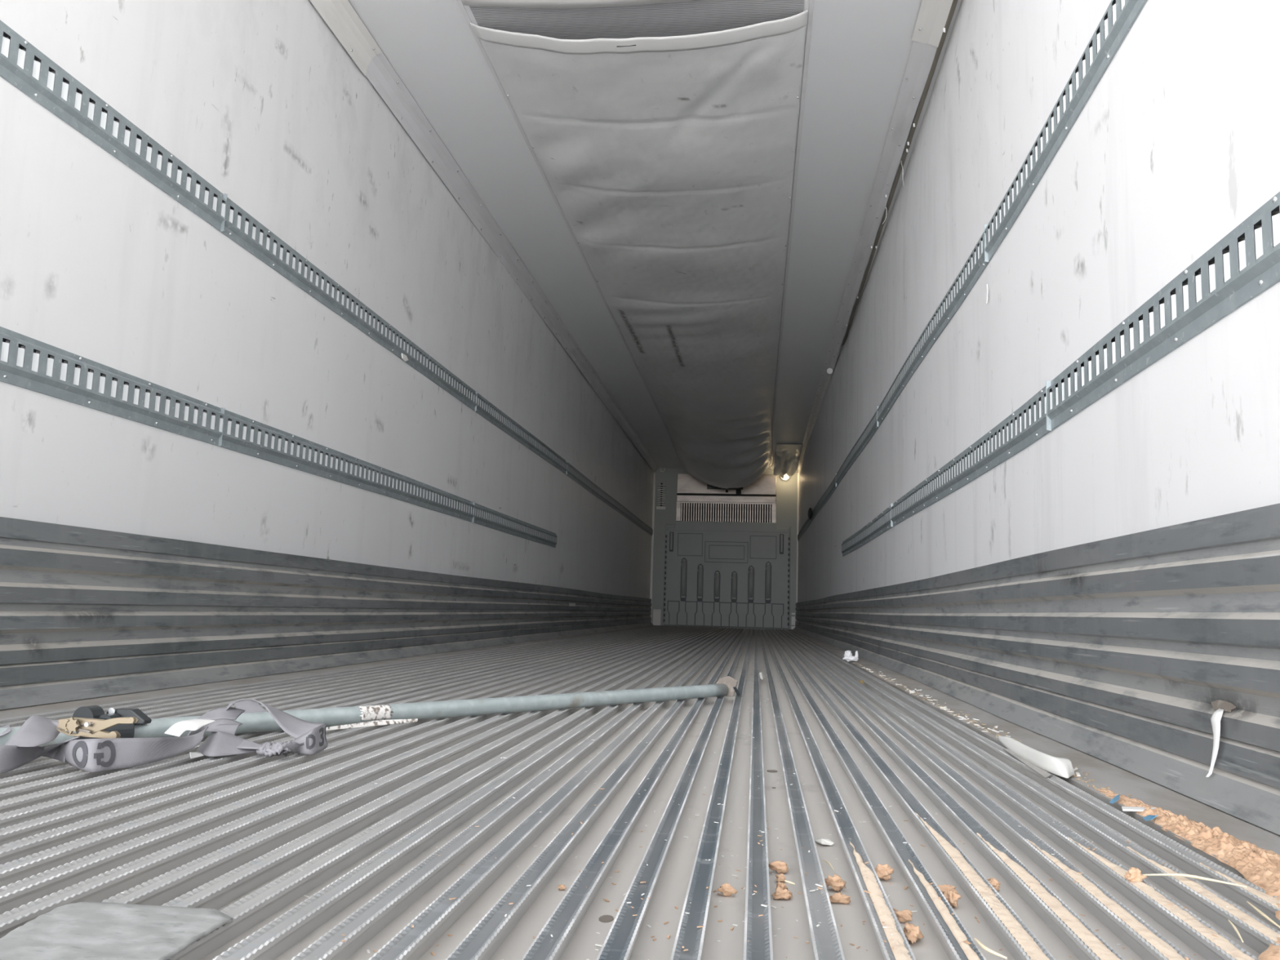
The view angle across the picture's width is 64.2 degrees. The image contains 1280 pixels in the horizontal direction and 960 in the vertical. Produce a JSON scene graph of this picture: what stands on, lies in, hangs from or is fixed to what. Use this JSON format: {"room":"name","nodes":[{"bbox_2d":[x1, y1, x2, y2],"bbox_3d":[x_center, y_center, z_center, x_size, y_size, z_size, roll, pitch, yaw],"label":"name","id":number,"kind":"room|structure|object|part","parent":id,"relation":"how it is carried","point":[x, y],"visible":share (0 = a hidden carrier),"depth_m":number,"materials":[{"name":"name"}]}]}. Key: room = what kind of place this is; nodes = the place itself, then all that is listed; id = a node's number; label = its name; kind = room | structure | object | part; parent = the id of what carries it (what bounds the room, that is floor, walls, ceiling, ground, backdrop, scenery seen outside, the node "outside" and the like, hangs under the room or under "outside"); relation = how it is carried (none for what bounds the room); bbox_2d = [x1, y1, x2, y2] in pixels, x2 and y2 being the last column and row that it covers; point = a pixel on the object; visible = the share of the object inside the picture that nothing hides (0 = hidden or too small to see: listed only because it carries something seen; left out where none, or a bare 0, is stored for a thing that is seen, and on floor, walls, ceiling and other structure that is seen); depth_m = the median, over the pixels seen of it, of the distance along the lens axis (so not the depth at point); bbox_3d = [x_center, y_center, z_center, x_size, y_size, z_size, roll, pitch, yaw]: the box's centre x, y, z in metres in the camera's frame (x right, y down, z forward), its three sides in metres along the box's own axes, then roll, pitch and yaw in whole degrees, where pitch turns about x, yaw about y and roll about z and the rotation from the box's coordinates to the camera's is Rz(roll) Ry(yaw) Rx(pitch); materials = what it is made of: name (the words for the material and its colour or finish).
{"room":"truck trailer interior","nodes":[
{"label":"truck trailer interior","id":0,"kind":"room"},
{"bbox_2d":[0,0,653,705],"bbox_3d":[-0.740,0.076,9.237,0.104,2.850,16.340,1,-7,7],"label":"wall","id":1,"kind":"structure","parent":0,"point":[261,100],"depth_m":3.66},
{"bbox_2d":[0,326,557,547],"bbox_3d":[-1.171,0.039,5.016,0.024,0.150,7.874,1,-7,7],"label":"rail","id":2,"kind":"object","parent":1,"relation":"attached to","point":[60,386],"visible":1,"depth_m":3.22,"materials":[{"name":"grey metal"}]},
{"bbox_2d":[0,516,653,710],"bbox_3d":[-0.700,1.173,9.075,0.080,0.436,16.370,1,-7,6],"label":"baseboard","id":3,"kind":"structure","parent":1,"relation":"attached to","point":[86,613],"depth_m":3.26,"materials":[{"name":"grey metal"}]},
{"bbox_2d":[0,20,653,536],"bbox_3d":[-0.689,-0.126,9.235,0.038,0.177,16.256,1,-7,7],"label":"rail","id":4,"kind":"object","parent":1,"relation":"attached to","point":[12,70],"visible":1,"depth_m":3.26,"materials":[{"name":"grey metal"}]},
{"bbox_2d":[309,0,382,75],"bbox_3d":[-1.347,-2.028,2.907,0.074,0.111,3.190,1,-7,7],"label":"trim","id":5,"kind":"structure","parent":1,"relation":"attached to","point":[340,15],"depth_m":4.24,"materials":[{"name":"plastic"}]},
{"bbox_2d":[401,353,408,361],"bbox_3d":[-1.155,-0.599,5.011,0.006,0.030,0.090,1,-7,7],"label":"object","id":6,"kind":"object","parent":1,"relation":"attached to","point":[404,357],"visible":1,"depth_m":5.00,"materials":[{"name":"white"}]},
{"bbox_2d":[365,52,658,472],"bbox_3d":[-0.444,-1.004,10.886,0.075,0.103,13.100,1,-7,7],"label":"trim","id":7,"kind":"structure","parent":1,"relation":"attached to","point":[380,73],"depth_m":6.14,"materials":[{"name":"white plastic"}]},
{"bbox_2d":[568,603,575,606],"bbox_3d":[-0.634,1.170,9.578,0.003,0.028,0.320,1,-7,7],"label":"sticker","id":8,"kind":"object","parent":1,"relation":"attached to","point":[570,604],"visible":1,"depth_m":9.58,"materials":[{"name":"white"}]},
{"bbox_2d":[649,471,655,620],"bbox_3d":[0.210,1.141,17.256,0.042,2.602,0.045,1,-7,7],"label":"trim","id":9,"kind":"structure","parent":1,"relation":"attached to","point":[654,486],"depth_m":17.24,"materials":[{"name":"white metal"}]},
{"bbox_2d":[0,625,1279,959],"bbox_3d":[0.504,1.461,8.864,2.700,0.120,16.443,1,-7,7],"label":"floor","id":10,"kind":"structure","parent":0,"point":[245,837],"depth_m":1.31,"materials":[{"name":"grey metal"}]},
{"bbox_2d":[0,901,233,959],"bbox_3d":[-0.418,0.354,0.795,0.156,0.007,0.164,1,-7,7],"label":"plate","id":11,"kind":"object","parent":10,"relation":"on","point":[86,930],"visible":1,"depth_m":0.79,"materials":[{"name":"metal"}]},
{"bbox_2d":[0,698,328,773],"bbox_3d":[-0.867,0.424,1.774,0.574,0.084,0.477,8,-10,-41],"label":"strap","id":12,"kind":"object","parent":10,"relation":"on","point":[110,752],"visible":1,"depth_m":1.62,"materials":[{"name":"grey fabric"}]},
{"bbox_3d":[-0.865,0.396,1.595,0.104,0.017,0.003,1,-7,7],"label":"frame plate","id":13,"kind":"part","parent":12,"relation":"part of","materials":[{"name":"yellow metal"}]},
{"bbox_3d":[-0.889,0.408,1.648,0.107,0.018,0.003,1,-7,7],"label":"frame plate","id":14,"kind":"part","parent":12,"relation":"part of","materials":[{"name":"yellow metal"}]},
{"bbox_3d":[-0.853,0.385,1.601,0.127,0.027,0.003,1,-7,7],"label":"handle plate","id":15,"kind":"part","parent":12,"relation":"part of","materials":[{"name":"yellow metal"}]},
{"bbox_3d":[-0.872,0.395,1.648,0.131,0.028,0.003,1,-7,7],"label":"handle plate","id":16,"kind":"part","parent":12,"relation":"part of","materials":[{"name":"yellow metal"}]},
{"bbox_2d":[0,675,740,746],"bbox_3d":[-0.449,0.523,2.366,0.130,0.072,2.274,-5,-10,41],"label":"bar","id":17,"kind":"object","parent":10,"relation":"on","point":[352,717],"visible":0.74,"depth_m":2.28,"materials":[{"name":"grey metal"}]},
{"bbox_2d":[557,884,566,889],"bbox_3d":[-0.080,0.415,1.041,0.010,0.006,0.007,1,-7,7],"label":"clod","id":18,"kind":"object","parent":10,"relation":"on","point":[561,886],"visible":1,"depth_m":1.04,"materials":[{"name":"brown soil"}]},
{"bbox_2d":[598,915,613,922],"bbox_3d":[-0.031,0.408,0.948,0.014,0.001,0.022,1,-7,7],"label":"spot","id":19,"kind":"object","parent":10,"relation":"on","point":[605,918],"visible":1,"depth_m":0.95,"materials":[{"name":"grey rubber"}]},
{"bbox_2d":[46,657,1228,959],"bbox_3d":[-0.070,0.736,3.639,1.972,0.021,5.651,1,-7,7],"label":"crumbs","id":20,"kind":"object","parent":10,"relation":"on","point":[624,895],"visible":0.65,"depth_m":1.15,"materials":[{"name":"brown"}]},
{"bbox_2d":[662,520,790,629],"bbox_3d":[1.446,1.573,17.037,2.100,1.753,0.090,1,-7,7],"label":"panel","id":21,"kind":"object","parent":10,"relation":"on","point":[717,574],"visible":1,"depth_m":17.02,"materials":[{"name":"plastic"}]},
{"bbox_3d":[0.530,1.030,17.191,0.032,0.290,0.030,1,-7,7],"label":"handle","id":22,"kind":"part","parent":21,"relation":"part of","materials":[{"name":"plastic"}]},
{"bbox_3d":[2.358,1.056,16.980,0.032,0.290,0.030,1,-7,7],"label":"handle","id":23,"kind":"part","parent":21,"relation":"part of","materials":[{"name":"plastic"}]},
{"bbox_2d":[717,883,737,896],"bbox_3d":[0.089,0.416,1.037,0.020,0.012,0.012,-2,-8,25],"label":"clod","id":24,"kind":"object","parent":10,"relation":"on","point":[726,889],"visible":1,"depth_m":1.03,"materials":[{"name":"brown soil"}]},
{"bbox_2d":[759,671,763,679],"bbox_3d":[0.501,0.808,4.206,0.012,0.007,0.552,1,-7,6],"label":"flake","id":25,"kind":"object","parent":10,"relation":"on","point":[760,673],"visible":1,"depth_m":4.21,"materials":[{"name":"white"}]},
{"bbox_2d":[766,769,777,773],"bbox_3d":[0.241,0.530,1.859,0.020,0.001,0.032,1,-7,7],"label":"spot","id":26,"kind":"object","parent":10,"relation":"on","point":[767,771],"visible":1,"depth_m":1.86,"materials":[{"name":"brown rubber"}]},
{"bbox_2d":[768,860,788,873],"bbox_3d":[0.154,0.430,1.135,0.024,0.013,0.015,1,-7,7],"label":"clod","id":27,"kind":"object","parent":10,"relation":"on","point":[778,866],"visible":1,"depth_m":1.13,"materials":[{"name":"brown soil"}]},
{"bbox_2d":[774,873,786,882],"bbox_3d":[0.151,0.427,1.095,0.012,0.009,0.012,1,-7,7],"label":"clod","id":28,"kind":"object","parent":10,"relation":"on","point":[781,877],"visible":0.97,"depth_m":1.09,"materials":[{"name":"brown soil"}]},
{"bbox_2d":[771,887,792,899],"bbox_3d":[0.144,0.418,1.031,0.021,0.011,0.015,1,-7,7],"label":"clod","id":29,"kind":"object","parent":10,"relation":"on","point":[780,893],"visible":1,"depth_m":1.03,"materials":[{"name":"brown soil"}]},
{"bbox_2d":[776,881,787,889],"bbox_3d":[0.147,0.422,1.056,0.012,0.010,0.019,1,-7,7],"label":"clod","id":30,"kind":"object","parent":10,"relation":"on","point":[781,885],"visible":0.71,"depth_m":1.05,"materials":[{"name":"brown soil"}]},
{"bbox_2d":[784,880,795,884],"bbox_3d":[0.155,0.415,1.053,0.011,0.003,0.002,-2,-8,29],"label":"straw","id":31,"kind":"object","parent":10,"relation":"on","point":[788,882],"visible":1,"depth_m":1.05,"materials":[{"name":"beige"}]},
{"bbox_2d":[342,788,1279,959],"bbox_3d":[0.216,0.433,1.175,0.840,0.021,0.878,1,-7,7],"label":"crumbs","id":32,"kind":"object","parent":10,"relation":"on","point":[906,886],"visible":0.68,"depth_m":0.98,"materials":[{"name":"brown soil"}]},
{"bbox_2d":[814,838,833,845],"bbox_3d":[0.233,0.454,1.282,0.020,0.004,0.036,2,-7,-7],"label":"flake","id":33,"kind":"object","parent":10,"relation":"on","point":[825,842],"visible":1,"depth_m":1.28,"materials":[{"name":"white"}]},
{"bbox_2d":[824,873,846,891],"bbox_3d":[0.203,0.422,1.069,0.023,0.016,0.017,-3,-9,34],"label":"clod","id":34,"kind":"object","parent":10,"relation":"on","point":[836,883],"visible":1,"depth_m":1.06,"materials":[{"name":"brown soil"}]},
{"bbox_2d":[829,893,850,904],"bbox_3d":[0.199,0.419,1.022,0.024,0.010,0.010,1,-7,7],"label":"clod","id":35,"kind":"object","parent":10,"relation":"on","point":[836,897],"visible":0.98,"depth_m":1.02,"materials":[{"name":"brown soil"}]},
{"bbox_2d":[842,650,858,662],"bbox_3d":[1.201,1.005,5.822,0.093,0.066,0.048,1,-7,7],"label":"crumpled paper","id":36,"kind":"object","parent":10,"relation":"on","point":[848,656],"visible":1,"depth_m":5.81,"materials":[{"name":"white paper"}]},
{"bbox_2d":[874,863,893,880],"bbox_3d":[0.266,0.429,1.117,0.024,0.017,0.019,1,-7,7],"label":"clod","id":37,"kind":"object","parent":10,"relation":"on","point":[884,872],"visible":0.87,"depth_m":1.11,"materials":[{"name":"brown soil"}]},
{"bbox_2d":[893,909,912,923],"bbox_3d":[0.248,0.412,0.964,0.018,0.012,0.009,1,-7,7],"label":"clod","id":38,"kind":"object","parent":10,"relation":"on","point":[904,916],"visible":0.94,"depth_m":0.96,"materials":[{"name":"brown soil"}]},
{"bbox_2d":[903,922,924,943],"bbox_3d":[0.242,0.403,0.908,0.018,0.015,0.032,-3,-9,33],"label":"clod","id":39,"kind":"object","parent":10,"relation":"on","point":[913,933],"visible":0.94,"depth_m":0.90,"materials":[{"name":"beige soil"}]},
{"bbox_2d":[937,884,957,893],"bbox_3d":[0.316,0.425,1.054,0.023,0.013,0.015,1,-7,7],"label":"clod","id":40,"kind":"object","parent":10,"relation":"on","point":[944,887],"visible":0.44,"depth_m":1.05,"materials":[{"name":"brown soil"}]},
{"bbox_2d":[942,890,960,907],"bbox_3d":[0.311,0.419,1.022,0.020,0.016,0.026,5,-8,-27],"label":"clod","id":41,"kind":"object","parent":10,"relation":"on","point":[952,897],"visible":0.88,"depth_m":1.02,"materials":[{"name":"brown soil"}]},
{"bbox_2d":[864,667,1080,776],"bbox_3d":[0.970,0.734,3.485,0.077,0.005,3.475,1,-7,7],"label":"flakes","id":42,"kind":"object","parent":10,"relation":"on","point":[910,691],"visible":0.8,"depth_m":2.78,"materials":[{"name":"white"}]},
{"bbox_2d":[973,937,1007,959],"bbox_3d":[0.280,0.377,0.823,0.008,0.003,0.049,3,-7,-11],"label":"straw","id":43,"kind":"object","parent":10,"relation":"on","point":[986,948],"visible":1,"depth_m":0.81,"materials":[{"name":"beige plant"}]},
{"bbox_2d":[850,661,1131,795],"bbox_3d":[1.024,0.794,3.938,0.072,0.003,4.765,1,-7,7],"label":"chips","id":44,"kind":"object","parent":10,"relation":"on","point":[1086,781],"visible":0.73,"depth_m":2.62,"materials":[{"name":"beige"}]},
{"bbox_2d":[988,877,1000,890],"bbox_3d":[0.374,0.430,1.083,0.014,0.013,0.015,6,-9,-33],"label":"clod","id":45,"kind":"object","parent":10,"relation":"on","point":[993,882],"visible":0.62,"depth_m":1.08,"materials":[{"name":"brown soil"}]},
{"bbox_2d":[1002,747,1051,777],"bbox_3d":[0.728,0.530,1.918,0.019,0.002,0.386,0,-7,9],"label":"strip","id":46,"kind":"object","parent":10,"relation":"on","point":[1041,771],"visible":1,"depth_m":1.86,"materials":[{"name":"white plastic"}]},
{"bbox_2d":[997,735,1075,777],"bbox_3d":[0.761,0.527,1.995,0.044,0.026,0.541,1,-7,7],"label":"plastic sheet","id":47,"kind":"object","parent":10,"relation":"on","point":[1061,766],"visible":1,"depth_m":1.84,"materials":[{"name":"white plastic"}]},
{"bbox_2d":[849,812,1279,959],"bbox_3d":[0.432,0.411,1.033,0.406,0.003,0.723,1,-7,7],"label":"dirt","id":48,"kind":"object","parent":10,"relation":"on","point":[895,941],"visible":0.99,"depth_m":0.95,"materials":[{"name":"beige soil"}]},
{"bbox_2d":[1124,866,1146,881],"bbox_3d":[0.517,0.412,1.064,0.022,0.016,0.014,1,-7,7],"label":"clod","id":49,"kind":"object","parent":48,"relation":"on","point":[1134,874],"visible":1,"depth_m":1.06,"materials":[{"name":"brown soil"}]},
{"bbox_2d":[1109,794,1119,804],"bbox_3d":[0.707,0.475,1.520,0.010,0.007,0.120,-3,-8,31],"label":"scrap","id":50,"kind":"object","parent":10,"relation":"on","point":[1116,797],"visible":1,"depth_m":1.51,"materials":[{"name":"blue plastic"}]},
{"bbox_2d":[1142,814,1157,821],"bbox_3d":[0.687,0.457,1.381,0.017,0.007,0.082,-5,-10,41],"label":"scrap","id":51,"kind":"object","parent":10,"relation":"on","point":[1148,817],"visible":1,"depth_m":1.38,"materials":[{"name":"blue plastic"}]},
{"bbox_2d":[1094,787,1279,959],"bbox_3d":[0.622,0.430,1.183,0.306,0.017,0.980,1,-7,7],"label":"heap","id":52,"kind":"object","parent":10,"relation":"on","point":[1260,867],"visible":1,"depth_m":1.21,"materials":[{"name":"brown wood"}]},
{"bbox_2d":[1121,806,1155,811],"bbox_3d":[0.715,0.471,1.459,0.058,0.003,0.023,1,-7,1],"label":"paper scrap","id":53,"kind":"object","parent":52,"relation":"on","point":[1124,808],"visible":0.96,"depth_m":1.45,"materials":[{"name":"white paper"}]},
{"bbox_2d":[1142,873,1247,888],"bbox_3d":[0.576,0.415,1.062,0.095,0.005,0.017,-2,-8,29],"label":"straw","id":54,"kind":"object","parent":10,"relation":"on","point":[1151,874],"visible":1,"depth_m":1.06,"materials":[{"name":"beige plant"}]},
{"bbox_2d":[1227,919,1243,942],"bbox_3d":[0.519,0.392,0.890,0.002,0.004,0.068,-1,-8,21],"label":"straw","id":55,"kind":"object","parent":10,"relation":"on","point":[1230,922],"visible":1,"depth_m":0.88,"materials":[{"name":"beige plant"}]},
{"bbox_2d":[1246,901,1279,928],"bbox_3d":[0.574,0.400,0.943,0.005,0.004,0.089,0,-7,13],"label":"straw","id":56,"kind":"object","parent":10,"relation":"on","point":[1262,913],"visible":1,"depth_m":0.93,"materials":[{"name":"beige plant"}]},
{"bbox_2d":[347,0,961,469],"bbox_3d":[0.594,-1.273,9.311,2.700,0.090,16.440,1,-7,7],"label":"ceiling","id":57,"kind":"structure","parent":0,"point":[859,54],"depth_m":5.54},
{"bbox_2d":[456,0,667,431],"bbox_3d":[-0.280,-1.414,8.008,0.018,0.006,13.640,1,-7,7],"label":"trim","id":58,"kind":"structure","parent":57,"relation":"attached to","point":[461,6],"depth_m":5.48,"materials":[{"name":"white plastic"}]},
{"bbox_2d":[461,0,691,8],"bbox_3d":[-0.185,-2.069,2.668,1.383,0.036,2.790,1,-7,7],"label":"chute","id":59,"kind":"object","parent":57,"relation":"hanging from","point":[488,3],"visible":1,"depth_m":4.05,"materials":[{"name":"white fabric"}]},
{"bbox_2d":[469,0,804,39],"bbox_3d":[-0.018,-1.900,4.104,1.340,0.004,0.700,1,-7,7],"label":"air duct opening","id":60,"kind":"structure","parent":57,"relation":"attached to","point":[693,16],"depth_m":4.18,"materials":[{"name":"grey fabric"}]},
{"bbox_2d":[470,9,808,488],"bbox_3d":[0.689,-0.874,10.346,1.495,0.427,12.634,1,-7,7],"label":"chute","id":61,"kind":"object","parent":57,"relation":"hanging from","point":[668,162],"visible":1,"depth_m":5.78,"materials":[{"name":"white fabric"}]},
{"bbox_2d":[773,444,803,478],"bbox_3d":[2.271,-0.273,15.759,0.381,0.183,2.500,1,-7,7],"label":"cover","id":62,"kind":"object","parent":57,"relation":"hanging from","point":[787,456],"depth_m":15.76,"materials":[{"name":"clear plastic"}]},
{"bbox_2d":[772,0,814,436],"bbox_3d":[1.112,-1.394,7.847,0.018,0.006,13.640,1,-7,7],"label":"trim","id":63,"kind":"structure","parent":57,"relation":"attached to","point":[811,2],"depth_m":5.45,"materials":[{"name":"white plastic"}]},
{"bbox_2d":[648,467,798,630],"bbox_3d":[1.469,1.142,17.189,2.700,2.850,0.100,1,-7,7],"label":"wall","id":64,"kind":"structure","parent":0,"point":[786,491],"depth_m":17.18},
{"bbox_2d":[653,608,661,625],"bbox_3d":[0.282,2.304,17.113,0.130,0.264,0.014,1,-7,7],"label":"trim","id":65,"kind":"structure","parent":64,"relation":"attached to","point":[656,615],"depth_m":17.11,"materials":[{"name":"white metal"}]},
{"bbox_2d":[656,483,666,510],"bbox_3d":[0.364,0.279,17.345,0.165,0.460,0.054,1,-7,7],"label":"hose","id":66,"kind":"object","parent":64,"relation":"attached to","point":[658,508],"visible":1,"depth_m":17.33,"materials":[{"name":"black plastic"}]},
{"bbox_2d":[675,473,776,522],"bbox_3d":[1.450,0.302,17.185,1.670,0.805,0.120,1,-7,7],"label":"refrigeration unit","id":67,"kind":"object","parent":64,"relation":"attached to","point":[719,504],"visible":0.94,"depth_m":17.18,"materials":[{"name":"metal"}]},
{"bbox_2d":[675,501,776,522],"bbox_3d":[1.448,0.542,17.190,1.670,0.330,0.050,1,-7,7],"label":"grille","id":68,"kind":"object","parent":67,"relation":"attached to","point":[694,511],"depth_m":17.18,"materials":[{"name":"metal"}]},
{"bbox_3d":[1.461,0.073,17.249,1.670,0.335,0.050,1,-7,7],"label":"panel","id":69,"kind":"part","parent":67,"relation":"part of","materials":[{"name":"metal"}]},
{"bbox_2d":[780,476,789,480],"bbox_3d":[2.435,-0.069,17.122,0.150,0.150,0.125,1,-7,7],"label":"lamp","id":70,"kind":"object","parent":64,"relation":"attached to","point":[786,478],"visible":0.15,"depth_m":17.11,"materials":[{"name":"beige"}]},
{"bbox_2d":[791,613,795,629],"bbox_3d":[2.534,2.330,16.855,0.065,0.270,0.012,1,-7,7],"label":"trim","id":71,"kind":"structure","parent":64,"relation":"attached to","point":[793,623],"depth_m":16.85,"materials":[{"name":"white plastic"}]},
{"bbox_2d":[797,0,1279,602],"bbox_3d":[1.801,0.112,8.944,0.179,2.850,16.340,1,-7,7],"label":"wall","id":72,"kind":"structure","parent":0,"point":[1176,144],"depth_m":2.53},
{"bbox_2d":[795,472,798,621],"bbox_3d":[2.623,1.175,16.977,0.032,2.602,0.045,1,-7,7],"label":"trim","id":73,"kind":"structure","parent":72,"relation":"attached to","point":[797,473],"depth_m":16.98,"materials":[{"name":"white metal"}]},
{"bbox_2d":[826,368,832,373],"bbox_3d":[1.837,-1.055,9.881,0.060,0.060,0.012,1,-7,7],"label":"round cap","id":74,"kind":"object","parent":72,"relation":"attached to","point":[829,371],"visible":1,"depth_m":9.88,"materials":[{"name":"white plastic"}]},
{"bbox_2d":[799,40,937,462],"bbox_3d":[1.875,-1.048,10.252,0.101,0.042,12.240,1,-7,7],"label":"trim","id":75,"kind":"structure","parent":72,"relation":"attached to","point":[922,55],"depth_m":5.76,"materials":[{"name":"white plastic"}]},
{"bbox_2d":[841,0,958,346],"bbox_3d":[1.350,-1.719,5.072,0.030,0.037,8.140,1,-7,7],"label":"trim","id":76,"kind":"structure","parent":72,"relation":"attached to","point":[951,13],"depth_m":5.14,"materials":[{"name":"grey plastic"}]},
{"bbox_2d":[911,0,953,47],"bbox_3d":[1.008,-2.029,2.665,0.109,0.038,3.240,1,-7,7],"label":"trim","id":77,"kind":"structure","parent":72,"relation":"attached to","point":[933,15],"depth_m":4.10,"materials":[{"name":"plastic"}]},
{"bbox_2d":[797,0,1146,541],"bbox_3d":[1.745,-0.073,8.926,0.042,0.192,16.205,1,-7,6],"label":"rail","id":78,"kind":"object","parent":72,"relation":"attached to","point":[1114,29],"visible":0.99,"depth_m":2.88,"materials":[{"name":"grey metal"}]},
{"bbox_2d":[807,507,812,519],"bbox_3d":[2.107,0.420,12.635,0.060,0.156,0.320,1,-7,7],"label":"knot","id":79,"kind":"object","parent":78,"relation":"attached to","point":[810,510],"visible":1,"depth_m":12.55,"materials":[{"name":"grey plastic"}]},
{"bbox_2d":[985,284,987,303],"bbox_3d":[1.120,-0.601,3.295,0.002,0.060,0.024,1,-7,7],"label":"chip","id":80,"kind":"object","parent":72,"relation":"attached to","point":[986,292],"visible":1,"depth_m":3.29,"materials":[{"name":"white plastic"}]},
{"bbox_2d":[793,502,1279,835],"bbox_3d":[1.688,1.206,8.800,0.090,0.436,16.370,1,-7,6],"label":"baseboard","id":81,"kind":"structure","parent":72,"relation":"attached to","point":[1118,651],"depth_m":1.95,"materials":[{"name":"grey metal"}]},
{"bbox_2d":[841,191,1279,556],"bbox_3d":[1.276,0.088,4.732,0.035,0.141,7.874,1,-7,7],"label":"rail","id":82,"kind":"object","parent":72,"relation":"attached to","point":[1150,339],"visible":1,"depth_m":2.00,"materials":[{"name":"grey metal"}]},
{"bbox_2d":[1205,708,1223,777],"bbox_3d":[0.883,0.403,1.561,0.020,0.105,0.035,3,-7,-11],"label":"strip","id":83,"kind":"object","parent":72,"relation":"attached to","point":[1215,718],"visible":1,"depth_m":1.56,"materials":[{"name":"white plastic"}]},
{"bbox_2d":[1211,699,1235,711],"bbox_3d":[0.896,0.347,1.569,0.005,0.017,0.081,1,-7,7],"label":"torn patch","id":84,"kind":"object","parent":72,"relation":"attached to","point":[1227,706],"visible":1,"depth_m":1.57,"materials":[{"name":"brown rubber"}]}
]}

